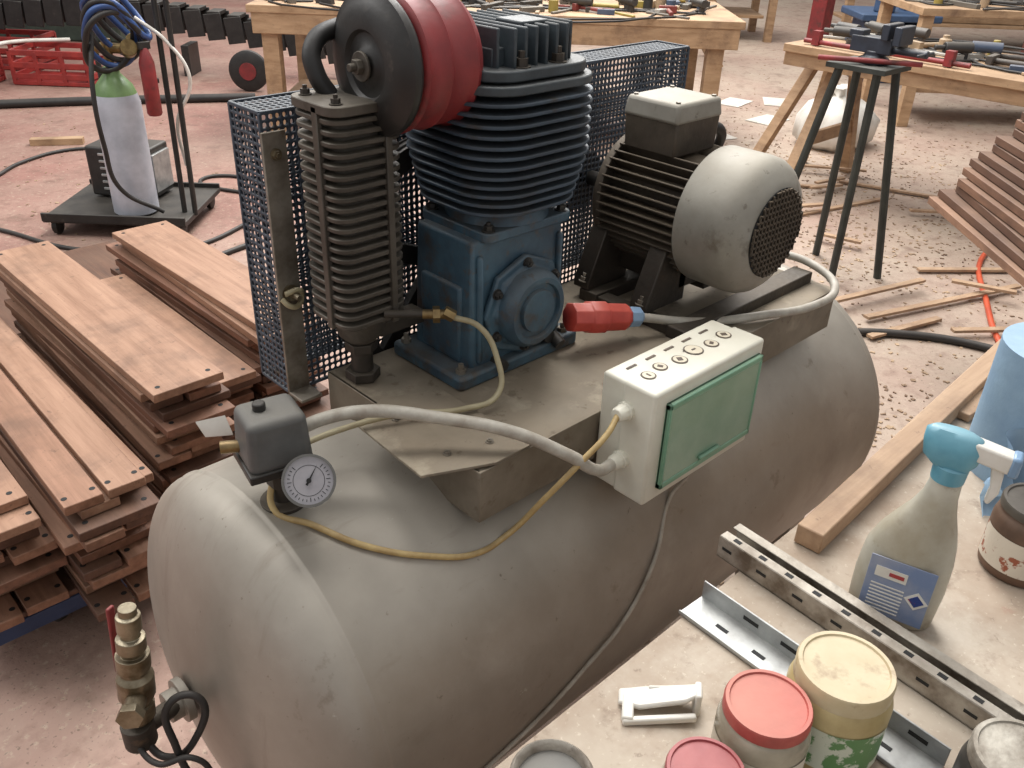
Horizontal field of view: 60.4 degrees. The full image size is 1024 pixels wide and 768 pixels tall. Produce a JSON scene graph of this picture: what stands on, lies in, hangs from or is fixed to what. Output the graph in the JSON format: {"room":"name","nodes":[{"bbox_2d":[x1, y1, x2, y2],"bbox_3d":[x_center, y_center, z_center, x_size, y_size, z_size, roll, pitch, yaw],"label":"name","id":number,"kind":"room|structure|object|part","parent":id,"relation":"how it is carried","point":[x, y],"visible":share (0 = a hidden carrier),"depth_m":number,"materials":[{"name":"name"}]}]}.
{"room":"workshop","nodes":[
{"label":"workshop","id":0,"kind":"room"},
{"bbox_2d":[0,0,1023,767],"bbox_3d":[-0.372,-4.633,11.116,44.000,0.106,44.000,-24,39,-37],"label":"floor","id":1,"kind":"structure","parent":0,"point":[60,705],"depth_m":4.47,"materials":[{"name":"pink concrete"}]},
{"bbox_2d":[0,55,5,81],"bbox_3d":[-4.271,-2.409,6.670,0.610,0.255,0.402,2,30,0],"label":"plastic crate","id":2,"kind":"object","parent":1,"relation":"on","point":[2,72],"visible":1,"depth_m":6.84,"materials":[{"name":"red plastic"}]},
{"bbox_2d":[0,29,57,69],"bbox_3d":[-4.181,-2.796,7.343,0.610,0.255,0.402,2,30,0],"label":"plastic crate","id":3,"kind":"object","parent":1,"relation":"on","point":[40,33],"visible":0.29,"depth_m":7.39,"materials":[{"name":"red plastic"}]},
{"bbox_2d":[0,147,84,175],"bbox_3d":[-2.764,-1.229,4.970,0.251,0.020,1.148,18,34,26],"label":"cable","id":4,"kind":"object","parent":1,"relation":"on","point":[21,162],"visible":0.7,"depth_m":5.13,"materials":[{"name":"black rubber"}]},
{"bbox_2d":[6,42,103,86],"bbox_3d":[-3.523,-2.504,6.881,0.610,0.255,0.402,2,30,0],"label":"plastic crate","id":5,"kind":"object","parent":1,"relation":"on","point":[24,76],"visible":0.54,"depth_m":6.74,"materials":[{"name":"red plastic"}]},
{"bbox_2d":[0,37,69,45],"bbox_3d":[-3.894,-2.550,6.641,0.159,0.052,1.105,26,37,35],"label":"white air line","id":6,"kind":"object","parent":5,"relation":"on","point":[30,40],"visible":1,"depth_m":6.86,"materials":[{"name":"plastic"}]},
{"bbox_2d":[29,136,84,145],"bbox_3d":[-2.792,-1.492,5.402,0.300,0.040,0.060,-5,31,-13],"label":"batten","id":7,"kind":"object","parent":1,"relation":"on","point":[61,140],"visible":1,"depth_m":5.38,"materials":[{"name":"brown wood"}]},
{"bbox_2d":[0,22,144,42],"bbox_3d":[-4.937,-3.898,8.568,2.400,0.900,0.850,2,30,0],"label":"plastic crate","id":8,"kind":"object","parent":1,"relation":"on","point":[74,32],"visible":0.02,"depth_m":8.43,"materials":[{"name":"red plastic"}]},
{"bbox_2d":[0,93,254,108],"bbox_3d":[-3.040,-2.008,6.259,2.350,0.060,0.105,-7,31,-16],"label":"pipe","id":9,"kind":"object","parent":1,"relation":"on","point":[225,97],"visible":0.64,"depth_m":6.25,"materials":[{"name":"black rubber"}]},
{"bbox_2d":[40,0,219,232],"bbox_3d":[-1.804,-1.344,3.999,0.671,1.249,0.535,2,30,0],"label":"cart","id":10,"kind":"object","parent":1,"relation":"on","point":[185,201],"visible":0.77,"depth_m":4.06,"materials":[{"name":"black metal"}]},
{"bbox_2d":[84,139,173,196],"bbox_3d":[-1.863,-1.077,4.293,0.333,0.282,0.208,6,30,7],"label":"machine","id":11,"kind":"object","parent":10,"relation":"on","point":[159,151],"visible":0.43,"depth_m":4.25,"materials":[{"name":"grey metal"}]},
{"bbox_2d":[79,0,191,215],"bbox_3d":[-1.675,-1.267,3.891,0.424,1.047,0.305,-24,39,-37],"label":"gas cylinder","id":12,"kind":"object","parent":10,"relation":"on","point":[116,103],"visible":0.96,"depth_m":3.83,"materials":[{"name":"white metal"}]},
{"bbox_2d":[136,41,162,116],"bbox_3d":[-1.563,-1.317,3.794,0.077,0.305,0.087,-24,39,-37],"label":"fire extinguisher","id":13,"kind":"object","parent":10,"relation":"attached to","point":[150,81],"visible":1,"depth_m":3.76,"materials":[{"name":"red metal"}]},
{"bbox_2d":[0,174,298,249],"bbox_3d":[-1.845,-0.850,4.371,1.616,0.020,1.175,-24,39,-37],"label":"cable","id":14,"kind":"object","parent":1,"relation":"on","point":[59,246],"visible":0.23,"depth_m":4.11,"materials":[{"name":"black rubber"}]},
{"bbox_2d":[0,241,330,645],"bbox_3d":[-1.393,0.025,2.757,1.100,0.148,1.985,-24,39,-37],"label":"pallet","id":15,"kind":"object","parent":1,"relation":"on","point":[96,259],"visible":0.12,"depth_m":2.57,"materials":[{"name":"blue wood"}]},
{"bbox_2d":[0,460,69,632],"bbox_3d":[-1.391,0.167,2.110,0.208,0.252,1.134,-24,39,-37],"label":"boards","id":16,"kind":"object","parent":15,"relation":"on","point":[30,557],"visible":1,"depth_m":1.80,"materials":[{"name":"brown wood"}]},
{"bbox_3d":[-1.387,-0.007,2.732,1.080,0.040,1.970,-24,39,-37],"label":"edge rail","id":17,"kind":"part","parent":15,"relation":"part of","materials":[{"name":"blue wood"}]},
{"bbox_2d":[0,318,158,621],"bbox_3d":[-1.181,0.131,2.162,0.211,0.274,1.151,-24,39,-37],"label":"boards","id":18,"kind":"object","parent":15,"relation":"on","point":[89,490],"visible":0.87,"depth_m":1.87,"materials":[{"name":"brown wood"}]},
{"bbox_2d":[0,241,234,497],"bbox_3d":[-1.135,-0.073,2.448,0.217,0.344,1.178,-24,39,-37],"label":"boards","id":19,"kind":"object","parent":15,"relation":"on","point":[151,389],"visible":0.87,"depth_m":2.20,"materials":[{"name":"brown wood"}]},
{"bbox_2d":[101,274,261,440],"bbox_3d":[-1.056,-0.103,2.643,0.187,0.206,0.934,-24,39,-37],"label":"boards","id":20,"kind":"object","parent":15,"relation":"on","point":[239,376],"visible":0.22,"depth_m":2.48,"materials":[{"name":"brown wood"}]},
{"bbox_2d":[106,220,328,406],"bbox_3d":[-0.957,-0.233,2.781,0.225,0.298,1.011,-24,39,-37],"label":"boards","id":21,"kind":"object","parent":15,"relation":"on","point":[210,289],"visible":0.55,"depth_m":2.66,"materials":[{"name":"brown wood"}]},
{"bbox_2d":[0,0,333,76],"bbox_3d":[-2.643,-2.845,7.216,4.793,0.573,0.251,2,30,0],"label":"chain","id":22,"kind":"object","parent":1,"relation":"on","point":[198,20],"visible":0.38,"depth_m":7.07,"materials":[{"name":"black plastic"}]},
{"bbox_2d":[222,243,245,254],"bbox_3d":[-1.712,-0.537,3.834,1.096,0.024,0.318,-3,30,-9],"label":"cable","id":23,"kind":"object","parent":1,"relation":"on","point":[242,246],"visible":0.12,"depth_m":3.98,"materials":[{"name":"black rubber"}]},
{"bbox_2d":[229,50,265,90],"bbox_3d":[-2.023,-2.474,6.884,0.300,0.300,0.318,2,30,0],"label":"wheel","id":24,"kind":"object","parent":1,"relation":"on","point":[246,67],"visible":0.94,"depth_m":6.75,"materials":[{"name":"black rubber"}]},
{"bbox_2d":[105,0,878,767],"bbox_3d":[0.069,0.068,1.525,1.572,1.401,0.615,-24,39,-37],"label":"air compressor","id":25,"kind":"object","parent":1,"relation":"on","point":[497,502],"visible":1,"depth_m":1.21,"materials":[{"name":"paint"}]},
{"bbox_3d":[-0.497,0.327,1.108,0.020,0.101,0.032,-24,39,-37],"label":"valve lever","id":26,"kind":"part","parent":25,"relation":"part of","materials":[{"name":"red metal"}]},
{"bbox_2d":[120,676,197,753],"bbox_3d":[-0.479,0.452,1.196,0.110,0.065,0.078,-24,39,-37],"label":"outlet","id":27,"kind":"object","parent":25,"relation":"attached to","point":[144,738],"depth_m":1.18,"materials":[{"name":"metal"}]},
{"bbox_2d":[234,393,311,474],"bbox_3d":[-0.293,0.059,1.075,0.079,0.070,0.071,-16,34,-28],"label":"switch","id":28,"kind":"object","parent":25,"relation":"attached to","point":[272,431],"depth_m":1.05,"materials":[{"name":"grey plastic"}]},
{"bbox_2d":[260,404,615,514],"bbox_3d":[-0.091,0.082,1.147,0.416,0.132,0.267,-24,39,-37],"label":"hose","id":29,"kind":"object","parent":25,"relation":"attached to","point":[483,457],"depth_m":1.15,"materials":[{"name":"rubber"}]},
{"bbox_2d":[397,0,482,133],"bbox_3d":[-0.122,-0.414,1.123,0.103,0.174,0.174,-24,39,-37],"label":"filter","id":30,"kind":"object","parent":25,"relation":"on","point":[447,41],"depth_m":1.07,"materials":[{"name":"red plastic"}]},
{"bbox_3d":[-0.107,0.063,1.184,0.155,0.004,0.225,-24,39,-37],"label":"plate","id":31,"kind":"part","parent":25,"relation":"part of","materials":[{"name":"paint"}]},
{"bbox_3d":[-0.026,-0.335,1.550,0.930,0.423,0.083,-24,39,-37],"label":"guard frame","id":32,"kind":"part","parent":25,"relation":"part of","materials":[{"name":"blue paint"}]},
{"bbox_3d":[0.272,-0.322,1.534,0.222,0.216,0.213,-24,39,-37],"label":"motor","id":33,"kind":"part","parent":25,"relation":"part of","materials":[{"name":"black metal"}]},
{"bbox_3d":[0.268,-0.462,1.455,0.122,0.032,0.112,-24,39,-37],"label":"terminal box lid","id":34,"kind":"part","parent":25,"relation":"part of","materials":[{"name":"grey metal"}]},
{"bbox_2d":[749,188,803,277],"bbox_3d":[0.422,-0.239,1.400,0.144,0.144,0.003,-24,39,-37],"label":"fan grille","id":35,"kind":"object","parent":25,"relation":"attached to","point":[775,214],"depth_m":1.39,"materials":[{"name":"black metal"}]},
{"bbox_2d":[245,0,745,138],"bbox_3d":[-0.101,-2.119,5.893,3.000,0.802,1.000,2,30,0],"label":"bench","id":36,"kind":"object","parent":1,"relation":"on","point":[717,31],"visible":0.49,"depth_m":5.33,"materials":[{"name":"brown wood"}]},
{"bbox_2d":[266,0,716,22],"bbox_3d":[-0.129,-2.434,5.543,2.962,0.090,1.439,3,30,1],"label":"tools","id":37,"kind":"object","parent":36,"relation":"on","point":[664,8],"visible":0.77,"depth_m":5.44,"materials":[{"name":"paint"}]},
{"bbox_3d":[-0.288,-2.537,5.789,1.078,0.012,0.601,-1,30,-5],"label":"cord","id":38,"kind":"part","parent":37,"relation":"part of","materials":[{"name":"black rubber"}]},
{"bbox_3d":[-0.095,-2.446,5.643,1.638,0.012,2.087,-24,39,-37],"label":"cord","id":39,"kind":"part","parent":37,"relation":"part of","materials":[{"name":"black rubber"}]},
{"bbox_3d":[-0.149,-2.572,5.858,2.468,0.012,0.771,3,30,1],"label":"cord","id":40,"kind":"part","parent":37,"relation":"part of","materials":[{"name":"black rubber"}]},
{"bbox_2d":[665,0,722,66],"bbox_3d":[1.689,-3.533,8.339,0.900,0.898,1.000,2,30,0],"label":"sawhorse","id":41,"kind":"object","parent":1,"relation":"on","point":[703,50],"visible":0.15,"depth_m":8.19,"materials":[{"name":"brown wood"}]},
{"bbox_2d":[715,0,777,42],"bbox_3d":[1.617,-4.413,9.924,2.600,0.845,0.900,2,30,0],"label":"bench","id":42,"kind":"object","parent":1,"relation":"on","point":[752,13],"visible":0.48,"depth_m":9.75,"materials":[{"name":"brown wood"}]},
{"bbox_2d":[715,97,789,139],"bbox_3d":[1.662,-2.012,6.612,0.901,0.004,1.567,7,30,9],"label":"paper scraps","id":43,"kind":"object","parent":1,"relation":"on","point":[766,119],"visible":0.39,"depth_m":6.98,"materials":[{"name":"white paper"}]},
{"bbox_2d":[495,418,1023,767],"bbox_3d":[0.791,0.695,1.107,1.420,0.780,1.040,-24,39,-37],"label":"workbench","id":44,"kind":"object","parent":1,"relation":"on","point":[978,622],"visible":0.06,"depth_m":0.99,"materials":[{"name":"beige wood"}]},
{"bbox_2d":[510,739,592,767],"bbox_3d":[0.035,0.367,0.788,0.076,0.058,0.076,-24,39,-37],"label":"jar","id":45,"kind":"object","parent":44,"relation":"on","point":[543,753],"visible":1,"depth_m":0.80,"materials":[{"name":"grey plastic"}]},
{"bbox_2d":[618,682,702,725],"bbox_3d":[0.154,0.324,0.900,0.088,0.031,0.042,2,30,0],"label":"clip","id":46,"kind":"object","parent":44,"relation":"on","point":[652,696],"visible":1,"depth_m":0.90,"materials":[{"name":"white plastic"}]},
{"bbox_2d":[662,736,744,767],"bbox_3d":[0.168,0.367,0.782,0.077,0.073,0.077,-24,39,-37],"label":"glass jar","id":47,"kind":"object","parent":44,"relation":"on","point":[697,751],"visible":1,"depth_m":0.78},
{"bbox_2d":[711,669,813,767],"bbox_3d":[0.232,0.332,0.824,0.087,0.096,0.087,-24,39,-37],"label":"glass jar","id":48,"kind":"object","parent":44,"relation":"on","point":[765,717],"visible":0.96,"depth_m":0.79,"materials":[{"name":"red plastic"}]},
{"bbox_2d":[679,581,951,767],"bbox_3d":[0.308,0.309,0.936,0.045,0.026,0.299,-22,38,-35],"label":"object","id":49,"kind":"object","parent":44,"relation":"on","point":[760,645],"visible":0.68,"depth_m":0.97,"materials":[{"name":"metal"}]},
{"bbox_2d":[786,631,896,767],"bbox_3d":[0.313,0.311,0.854,0.099,0.107,0.099,-24,39,-37],"label":"plastic jar","id":50,"kind":"object","parent":44,"relation":"on","point":[850,685],"visible":0.89,"depth_m":0.82,"materials":[{"name":"beige plastic"}]},
{"bbox_3d":[0.315,0.274,0.833,0.091,0.020,0.091,-24,39,-37],"label":"lid","id":51,"kind":"part","parent":50,"relation":"part of","materials":[{"name":"beige plastic"}]},
{"bbox_2d":[717,524,1023,729],"bbox_3d":[0.420,0.290,0.967,0.041,0.033,0.460,-21,37,-34],"label":"channel","id":52,"kind":"object","parent":44,"relation":"on","point":[959,691],"visible":0.88,"depth_m":0.98,"materials":[{"name":"silver metal"}]},
{"bbox_2d":[794,339,1000,553],"bbox_3d":[0.655,0.068,1.369,0.781,0.030,0.089,-24,39,-37],"label":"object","id":53,"kind":"object","parent":44,"relation":"on","point":[960,399],"visible":0.65,"depth_m":1.26,"materials":[{"name":"brown wood"}]},
{"bbox_2d":[848,422,1023,629],"bbox_3d":[0.461,0.161,0.973,0.122,0.257,0.060,18,34,26],"label":"spray bottle","id":54,"kind":"object","parent":44,"relation":"on","point":[904,566],"visible":0.98,"depth_m":0.96,"materials":[{"name":"plastic"}]},
{"bbox_2d":[865,565,927,615],"bbox_3d":[0.436,0.238,0.994,0.063,0.061,0.001,18,34,26],"label":"print","id":55,"kind":"object","parent":54,"relation":"attached to","point":[892,590],"depth_m":0.99,"materials":[{"name":"blue paper"}]},
{"bbox_2d":[848,476,961,629],"bbox_3d":[0.450,0.179,0.993,0.098,0.205,0.058,17,33,24],"label":"bottle","id":56,"kind":"object","parent":54,"relation":"attached to","point":[904,566],"depth_m":0.97,"materials":[{"name":"plastic"}]},
{"bbox_2d":[952,717,1023,767],"bbox_3d":[0.437,0.363,0.778,0.090,0.102,0.090,-24,39,-37],"label":"jar","id":57,"kind":"object","parent":44,"relation":"on","point":[998,742],"visible":1,"depth_m":0.77,"materials":[{"name":"white metal"}]},
{"bbox_2d":[969,322,1023,516],"bbox_3d":[0.734,0.045,1.248,0.250,0.200,0.176,-10,32,-20],"label":"paper roll","id":58,"kind":"object","parent":44,"relation":"on","point":[998,418],"visible":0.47,"depth_m":1.23,"materials":[{"name":"blue paper"}]},
{"bbox_2d":[978,483,1023,587],"bbox_3d":[0.641,0.188,1.093,0.093,0.101,0.092,-24,39,-37],"label":"jar","id":59,"kind":"object","parent":44,"relation":"on","point":[1001,546],"visible":1,"depth_m":1.08,"materials":[{"name":"brown glass"}]},
{"bbox_3d":[0.643,0.149,1.071,0.086,0.012,0.086,-24,39,-37],"label":"lid","id":60,"kind":"part","parent":59,"relation":"part of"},
{"bbox_2d":[806,0,835,37],"bbox_3d":[3.064,-4.620,8.020,0.300,3.200,0.300,-24,39,-37],"label":"support post","id":61,"kind":"object","parent":1,"relation":"on","point":[821,14],"visible":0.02,"depth_m":8.56,"materials":[{"name":"red metal"}]},
{"bbox_2d":[792,84,879,151],"bbox_3d":[2.184,-1.802,5.910,0.554,0.380,0.482,-24,39,-37],"label":"bag","id":62,"kind":"object","parent":1,"relation":"on","point":[834,113],"visible":0.34,"depth_m":5.76,"materials":[{"name":"plastic"}]},
{"bbox_2d":[794,22,934,281],"bbox_3d":[1.431,-0.972,3.742,0.375,1.073,0.477,-24,39,-37],"label":"stand","id":63,"kind":"object","parent":1,"relation":"on","point":[874,61],"visible":0.95,"depth_m":3.59,"materials":[{"name":"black metal"}]},
{"bbox_2d":[753,35,1023,172],"bbox_3d":[2.538,-1.127,4.351,0.818,0.795,2.779,-24,39,-37],"label":"table","id":64,"kind":"object","parent":1,"relation":"on","point":[982,83],"visible":0.56,"depth_m":4.57,"materials":[{"name":"brown wood"}]},
{"bbox_2d":[804,30,971,68],"bbox_3d":[1.844,-1.668,4.368,0.041,0.070,0.870,-24,39,-37],"label":"clamp","id":65,"kind":"object","parent":64,"relation":"on","point":[949,60],"visible":0.76,"depth_m":4.26,"materials":[{"name":"metal"}]},
{"bbox_2d":[823,21,1023,74],"bbox_3d":[2.650,-1.539,4.181,0.903,0.090,2.433,-24,39,-37],"label":"tools","id":66,"kind":"object","parent":64,"relation":"on","point":[840,30],"visible":0.57,"depth_m":4.35,"materials":[{"name":"paint"}]},
{"bbox_3d":[2.626,-1.431,4.072,2.101,0.012,0.184,26,38,35],"label":"cord","id":67,"kind":"part","parent":66,"relation":"part of","materials":[{"name":"metal"}]},
{"bbox_3d":[2.611,-1.513,4.213,0.597,0.012,1.647,-24,39,-37],"label":"cord","id":68,"kind":"part","parent":66,"relation":"part of","materials":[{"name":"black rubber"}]},
{"bbox_3d":[2.752,-1.494,4.188,0.782,0.012,2.001,-24,39,-37],"label":"cord","id":69,"kind":"part","parent":66,"relation":"part of","materials":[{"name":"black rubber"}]},
{"bbox_3d":[2.556,-1.620,4.394,0.734,0.012,1.394,-24,39,-37],"label":"cord","id":70,"kind":"part","parent":66,"relation":"part of","materials":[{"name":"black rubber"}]},
{"bbox_2d":[841,0,942,82],"bbox_3d":[3.376,-3.237,7.895,0.700,0.950,0.600,2,30,0],"label":"press","id":71,"kind":"object","parent":1,"relation":"on","point":[861,15],"visible":0.31,"depth_m":7.69,"materials":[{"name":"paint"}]},
{"bbox_2d":[800,164,1021,338],"bbox_3d":[1.903,-0.671,4.253,2.103,0.058,2.250,-24,39,-37],"label":"scrap laths","id":72,"kind":"object","parent":1,"relation":"on","point":[1010,289],"visible":0.5,"depth_m":3.77,"materials":[{"name":"brown wood"}]},
{"bbox_2d":[858,328,992,351],"bbox_3d":[1.554,-0.126,3.321,1.170,0.032,0.295,8,30,10],"label":"hose","id":73,"kind":"object","parent":1,"relation":"on","point":[893,333],"visible":0.45,"depth_m":3.41,"materials":[{"name":"rubber"}]},
{"bbox_2d":[833,0,1023,29],"bbox_3d":[5.064,-4.232,9.827,3.000,0.845,1.000,2,30,0],"label":"bench","id":74,"kind":"object","parent":1,"relation":"on","point":[955,22],"visible":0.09,"depth_m":9.62,"materials":[{"name":"brown wood"}]},
{"bbox_2d":[861,0,1023,126],"bbox_3d":[4.039,-2.427,6.672,2.400,0.815,0.900,2,30,0],"label":"bench","id":75,"kind":"object","parent":1,"relation":"on","point":[927,13],"visible":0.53,"depth_m":6.30,"materials":[{"name":"brown wood"}]},
{"bbox_2d":[905,0,1023,10],"bbox_3d":[3.997,-2.859,6.509,1.943,0.090,1.860,-24,39,-37],"label":"clutter","id":76,"kind":"object","parent":75,"relation":"on","point":[972,4],"depth_m":6.24},
{"bbox_2d":[927,112,1023,286],"bbox_3d":[1.831,-0.133,2.428,0.932,0.956,1.369,3,30,1],"label":"boards","id":77,"kind":"object","parent":1,"relation":"on","point":[986,206],"visible":1,"depth_m":2.68,"materials":[{"name":"brown wood"}]},
{"bbox_2d":[976,252,1000,341],"bbox_3d":[2.185,-0.397,3.837,0.274,0.024,2.444,12,32,17],"label":"air hose","id":78,"kind":"object","parent":1,"relation":"on","point":[987,306],"visible":0.46,"depth_m":3.72,"materials":[{"name":"red rubber"}]}
]}

